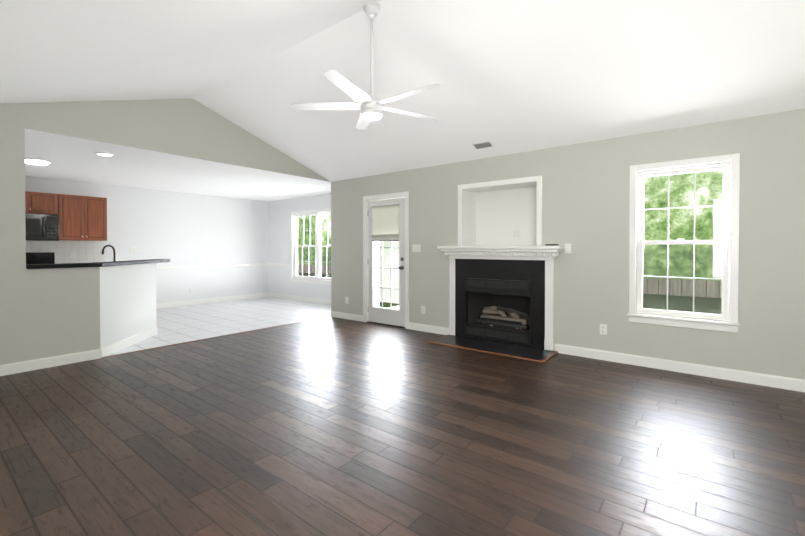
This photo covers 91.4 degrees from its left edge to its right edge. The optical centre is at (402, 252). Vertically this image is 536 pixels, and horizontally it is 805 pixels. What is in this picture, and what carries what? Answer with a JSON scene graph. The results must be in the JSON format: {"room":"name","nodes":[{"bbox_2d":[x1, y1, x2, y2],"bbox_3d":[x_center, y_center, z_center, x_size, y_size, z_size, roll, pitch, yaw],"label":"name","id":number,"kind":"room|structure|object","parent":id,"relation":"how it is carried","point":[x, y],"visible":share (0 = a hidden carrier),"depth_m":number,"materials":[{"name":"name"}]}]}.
{"room":"living room","nodes":[
{"label":"living room","id":0,"kind":"room"},
{"bbox_2d":[100,263,155,348],"bbox_3d":[-3.546,0.668,5.053,0.120,1.030,1.260,0,1,-7],"label":"wall","id":1,"kind":"structure","parent":0,"point":[127,301],"depth_m":4.95,"materials":[{"name":"white paint"}]},
{"bbox_2d":[0,311,804,391],"bbox_3d":[-0.718,1.151,3.249,7.491,0.105,5.400,0,1,38],"label":"baseboard","id":2,"kind":"structure","parent":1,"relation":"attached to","point":[787,383],"depth_m":4.10,"materials":[{"name":"white wood"}]},
{"bbox_2d":[25,176,267,302],"bbox_3d":[-5.547,-0.154,7.575,0.150,2.620,6.550,0,1,38],"label":"wall","id":3,"kind":"structure","parent":0,"point":[181,229],"depth_m":8.53,"materials":[{"name":"white paint"}]},
{"bbox_2d":[25,191,60,214],"bbox_3d":[-6.147,-0.812,6.404,0.343,0.349,0.758,0,1,38],"label":"upper cabinet","id":4,"kind":"object","parent":3,"relation":"attached to","point":[35,202],"depth_m":6.44,"materials":[{"name":"brown wood"}]},
{"bbox_2d":[25,213,58,240],"bbox_3d":[-6.106,-0.414,6.376,0.447,0.435,0.754,0,1,38],"label":"over-the-range microwave","id":5,"kind":"object","parent":4,"relation":"attached to","point":[42,227],"visible":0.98,"depth_m":6.38,"materials":[{"name":"black metal"}]},
{"bbox_2d":[26,240,104,263],"bbox_3d":[-6.502,0.020,6.236,0.006,0.458,2.920,0,1,38],"label":"tile backsplash","id":6,"kind":"structure","parent":3,"relation":"attached to","point":[88,251],"depth_m":6.99,"materials":[{"name":"white tile"}]},
{"bbox_2d":[71,252,75,257],"bbox_3d":[-5.878,0.042,7.018,0.008,0.115,0.072,0,1,38],"label":"outlet","id":7,"kind":"object","parent":6,"relation":"attached to","point":[73,254],"visible":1,"depth_m":7.02,"materials":[{"name":"white plastic"}]},
{"bbox_2d":[59,195,106,240],"bbox_3d":[-5.701,-0.605,6.974,0.343,0.774,0.678,0,1,38],"label":"upper cabinet","id":8,"kind":"object","parent":3,"relation":"attached to","point":[82,218],"depth_m":6.87,"materials":[{"name":"brown wood"}]},
{"bbox_2d":[129,246,135,251],"bbox_3d":[-5.314,-0.066,7.743,0.010,0.115,0.118,0,1,38],"label":"light switch","id":9,"kind":"object","parent":3,"relation":"attached to","point":[132,248],"visible":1,"depth_m":7.74,"materials":[{"name":"white plastic"}]},
{"bbox_2d":[156,263,266,269],"bbox_3d":[-4.521,0.313,8.746,0.022,0.060,3.450,0,1,38],"label":"trim","id":10,"kind":"structure","parent":3,"relation":"attached to","point":[214,266],"depth_m":8.89,"materials":[{"name":"white wood"}]},
{"bbox_2d":[156,292,267,308],"bbox_3d":[-4.533,1.090,8.745,0.014,0.105,3.420,0,1,38],"label":"baseboard","id":11,"kind":"structure","parent":3,"relation":"attached to","point":[231,298],"depth_m":8.91,"materials":[{"name":"white wood"}]},
{"bbox_2d":[0,98,329,364],"bbox_3d":[-3.054,-0.541,4.974,0.120,3.450,5.550,0,1,38],"label":"wall","id":12,"kind":"structure","parent":0,"point":[47,312],"depth_m":4.25,"materials":[{"name":"grey paint"}]},
{"bbox_2d":[26,259,169,268],"bbox_3d":[-3.730,0.131,5.040,1.324,0.040,1.771,0,1,38],"label":"bar","id":13,"kind":"object","parent":12,"relation":"on","point":[74,265],"visible":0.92,"depth_m":4.37,"materials":[{"name":"black stone"}]},
{"bbox_2d":[25,131,330,201],"bbox_3d":[-4.153,-1.373,6.561,3.580,0.200,6.700,0,1,38],"label":"ceiling","id":14,"kind":"structure","parent":0,"point":[74,160],"depth_m":6.31,"materials":[{"name":"white paint"}]},
{"bbox_2d":[25,158,50,164],"bbox_3d":[-4.991,-1.235,5.351,0.300,0.050,0.300,0,1,38],"label":"recessed light","id":15,"kind":"object","parent":14,"relation":"in","point":[34,161],"visible":0.81,"depth_m":5.29,"materials":[{"name":"white"}]},
{"bbox_2d":[95,152,113,155],"bbox_3d":[-3.789,-1.250,5.003,0.194,0.012,0.194,0,1,38],"label":"recessed light","id":16,"kind":"object","parent":14,"relation":"in","point":[103,154],"visible":1,"depth_m":4.98,"materials":[{"name":"white"}]},
{"bbox_2d":[108,297,330,355],"bbox_3d":[-4.106,1.217,6.552,3.700,0.100,6.700,0,1,38],"label":"floor","id":17,"kind":"structure","parent":0,"point":[180,324],"depth_m":7.05,"materials":[{"name":"white tile"}]},
{"bbox_2d":[26,252,54,263],"bbox_3d":[-5.986,0.585,6.293,0.706,1.170,0.750,0,1,38],"label":"range","id":18,"kind":"object","parent":17,"relation":"on","point":[40,257],"visible":0.06,"depth_m":6.61,"materials":[{"name":"black metal"}]},
{"bbox_3d":[-3.941,0.719,5.143,1.133,0.928,1.133,0,1,38],"label":"cabinet","id":19,"kind":"object","parent":17,"relation":"on","visible":0},
{"bbox_2d":[102,245,115,260],"bbox_3d":[-3.825,0.079,5.129,0.197,0.365,0.126,0,1,38],"label":"faucet","id":20,"kind":"object","parent":19,"relation":"on","point":[112,247],"visible":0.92,"depth_m":5.12,"materials":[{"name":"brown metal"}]},
{"bbox_2d":[268,193,330,299],"bbox_3d":[-2.081,-0.171,9.111,3.700,2.620,0.150,0,1,38],"label":"wall","id":21,"kind":"structure","parent":0,"point":[279,237],"depth_m":9.62,"materials":[{"name":"white paint"}]},
{"bbox_2d":[267,263,290,266],"bbox_3d":[-3.073,0.302,9.787,0.930,0.060,0.022,0,1,38],"label":"trim","id":22,"kind":"structure","parent":21,"relation":"attached to","point":[269,264],"depth_m":9.82,"materials":[{"name":"white"}]},
{"bbox_2d":[268,292,330,304],"bbox_3d":[-2.072,1.088,9.014,3.550,0.105,0.014,0,1,38],"label":"baseboard","id":23,"kind":"structure","parent":21,"relation":"attached to","point":[299,298],"depth_m":9.27,"materials":[{"name":"white wood"}]},
{"bbox_2d":[290,208,330,284],"bbox_3d":[-1.942,-0.139,8.964,1.848,1.684,0.159,0,1,38],"label":"dining room window","id":24,"kind":"structure","parent":21,"relation":"in","point":[318,246],"depth_m":9.13,"materials":[{"name":"white wood"}]},
{"bbox_2d":[375,241,379,306],"bbox_3d":[-0.831,-0.154,7.586,0.150,2.620,1.000,0,1,38],"label":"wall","id":25,"kind":"structure","parent":0,"point":[377,276],"depth_m":7.89,"materials":[{"name":"white"}]},
{"bbox_2d":[0,317,804,535],"bbox_3d":[-0.308,1.256,2.928,6.750,0.100,5.700,0,1,38],"label":"floor","id":26,"kind":"structure","parent":0,"point":[331,426],"depth_m":2.48,"materials":[{"name":"brown wood"}]},
{"bbox_2d":[101,316,330,357],"bbox_3d":[-2.352,1.172,5.788,0.028,0.006,3.430,0,1,38],"label":"trim","id":27,"kind":"structure","parent":26,"relation":"on","point":[207,338],"depth_m":5.32,"materials":[{"name":"brown wood"}]},
{"bbox_2d":[428,246,564,362],"bbox_3d":[1.222,0.547,5.085,1.650,1.269,0.985,0,1,38],"label":"fireplace","id":28,"kind":"object","parent":26,"relation":"on","point":[501,300],"visible":1,"depth_m":5.06,"materials":[{"name":"black tile"}]},
{"bbox_2d":[0,0,804,182],"bbox_3d":[-0.332,-1.632,2.915,6.810,1.273,5.700,0,1,38],"label":"ceiling","id":29,"kind":"structure","parent":0,"point":[514,76],"depth_m":3.48,"materials":[{"name":"white paint"}]},
{"bbox_2d":[291,2,441,129],"bbox_3d":[-0.212,-1.565,3.185,1.239,0.913,1.286,0,1,38],"label":"fan","id":30,"kind":"object","parent":29,"relation":"hanging from","point":[371,107],"visible":0.98,"depth_m":3.18,"materials":[{"name":"white plastic"}]},
{"bbox_2d":[472,140,493,148],"bbox_3d":[1.005,-1.347,4.917,0.250,0.049,0.125,0,1,38],"label":"ceiling vent","id":31,"kind":"object","parent":29,"relation":"in","point":[481,145],"visible":1,"depth_m":4.90,"materials":[{"name":"white metal"}]},
{"bbox_2d":[468,184,536,245],"bbox_3d":[1.413,-0.485,5.353,1.075,0.820,0.270,0,1,38],"label":"wall","id":32,"kind":"structure","parent":0,"point":[497,216],"depth_m":5.50,"materials":[{"name":"white paint"}]},
{"bbox_2d":[513,229,520,237],"bbox_3d":[1.562,-0.260,5.378,0.118,0.115,0.008,0,1,38],"label":"outlet","id":33,"kind":"object","parent":32,"relation":"attached to","point":[516,233],"visible":1,"depth_m":5.37,"materials":[{"name":"white plastic"}]},
{"bbox_2d":[331,109,804,379],"bbox_3d":[1.407,-0.127,5.094,6.750,2.620,0.150,0,1,38],"label":"wall","id":34,"kind":"structure","parent":0,"point":[585,198],"depth_m":4.28,"materials":[{"name":"grey paint"}]},
{"bbox_2d":[363,191,408,328],"bbox_3d":[-0.229,0.113,6.385,0.959,2.112,0.188,0,1,38],"label":"door frame","id":35,"kind":"structure","parent":34,"relation":"attached to","point":[405,195],"depth_m":6.38,"materials":[{"name":"white painted wood"}]},
{"bbox_2d":[368,198,404,326],"bbox_3d":[-0.277,0.148,6.337,0.802,2.010,0.117,0,1,38],"label":"patio door","id":36,"kind":"structure","parent":34,"relation":"in","point":[386,219],"depth_m":6.32,"materials":[{"name":"white"}]},
{"bbox_2d":[412,244,420,251],"bbox_3d":[0.206,-0.066,5.937,0.162,0.115,0.010,0,1,38],"label":"light switch","id":37,"kind":"object","parent":34,"relation":"attached to","point":[416,247],"visible":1,"depth_m":5.93,"materials":[{"name":"white plastic"}]},
{"bbox_2d":[421,306,424,313],"bbox_3d":[0.309,0.854,5.868,0.072,0.115,0.008,0,1,38],"label":"electrical outlet","id":38,"kind":"object","parent":34,"relation":"attached to","point":[422,309],"visible":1,"depth_m":5.87,"materials":[{"name":"white plastic"}]},
{"bbox_2d":[458,176,541,245],"bbox_3d":[1.232,-0.515,5.121,1.165,0.845,0.018,0,1,38],"label":"trim","id":39,"kind":"structure","parent":34,"relation":"attached to","point":[538,179],"depth_m":4.96,"materials":[{"name":"white wood"}]},
{"bbox_2d":[565,244,570,253],"bbox_3d":[1.927,-0.047,4.583,0.072,0.115,0.010,0,1,38],"label":"light switch","id":40,"kind":"object","parent":34,"relation":"attached to","point":[567,248],"visible":1,"depth_m":4.58,"materials":[{"name":"white plastic"}]},
{"bbox_2d":[600,324,606,334],"bbox_3d":[2.227,0.851,4.359,0.072,0.115,0.008,0,1,38],"label":"electrical outlet","id":41,"kind":"object","parent":34,"relation":"attached to","point":[603,329],"visible":1,"depth_m":4.35,"materials":[{"name":"white plastic"}]},
{"bbox_2d":[627,153,739,332],"bbox_3d":[2.802,-0.090,3.960,0.913,1.664,0.159,0,1,38],"label":"window","id":42,"kind":"structure","parent":34,"relation":"in","point":[724,242],"depth_m":3.91,"materials":[{"name":"white wood"}]},
{"label":"outside","id":43,"kind":"structure","parent":0,"visible":0},
{"bbox_2d":[380,241,398,303],"bbox_3d":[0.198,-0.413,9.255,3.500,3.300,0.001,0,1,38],"label":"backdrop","id":44,"kind":"structure","parent":43,"point":[387,271],"depth_m":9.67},
{"bbox_2d":[298,272,721,314],"bbox_3d":[3.896,1.352,8.879,38.000,0.180,8.849,0,1,38],"label":"lawn","id":45,"kind":"structure","parent":43,"point":[647,305],"depth_m":9.69,"materials":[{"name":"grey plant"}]},
{"bbox_2d":[298,170,729,297],"bbox_3d":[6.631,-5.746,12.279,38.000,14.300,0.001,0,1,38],"label":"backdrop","id":46,"kind":"structure","parent":43,"point":[658,189],"depth_m":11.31,"materials":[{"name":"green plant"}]}
]}

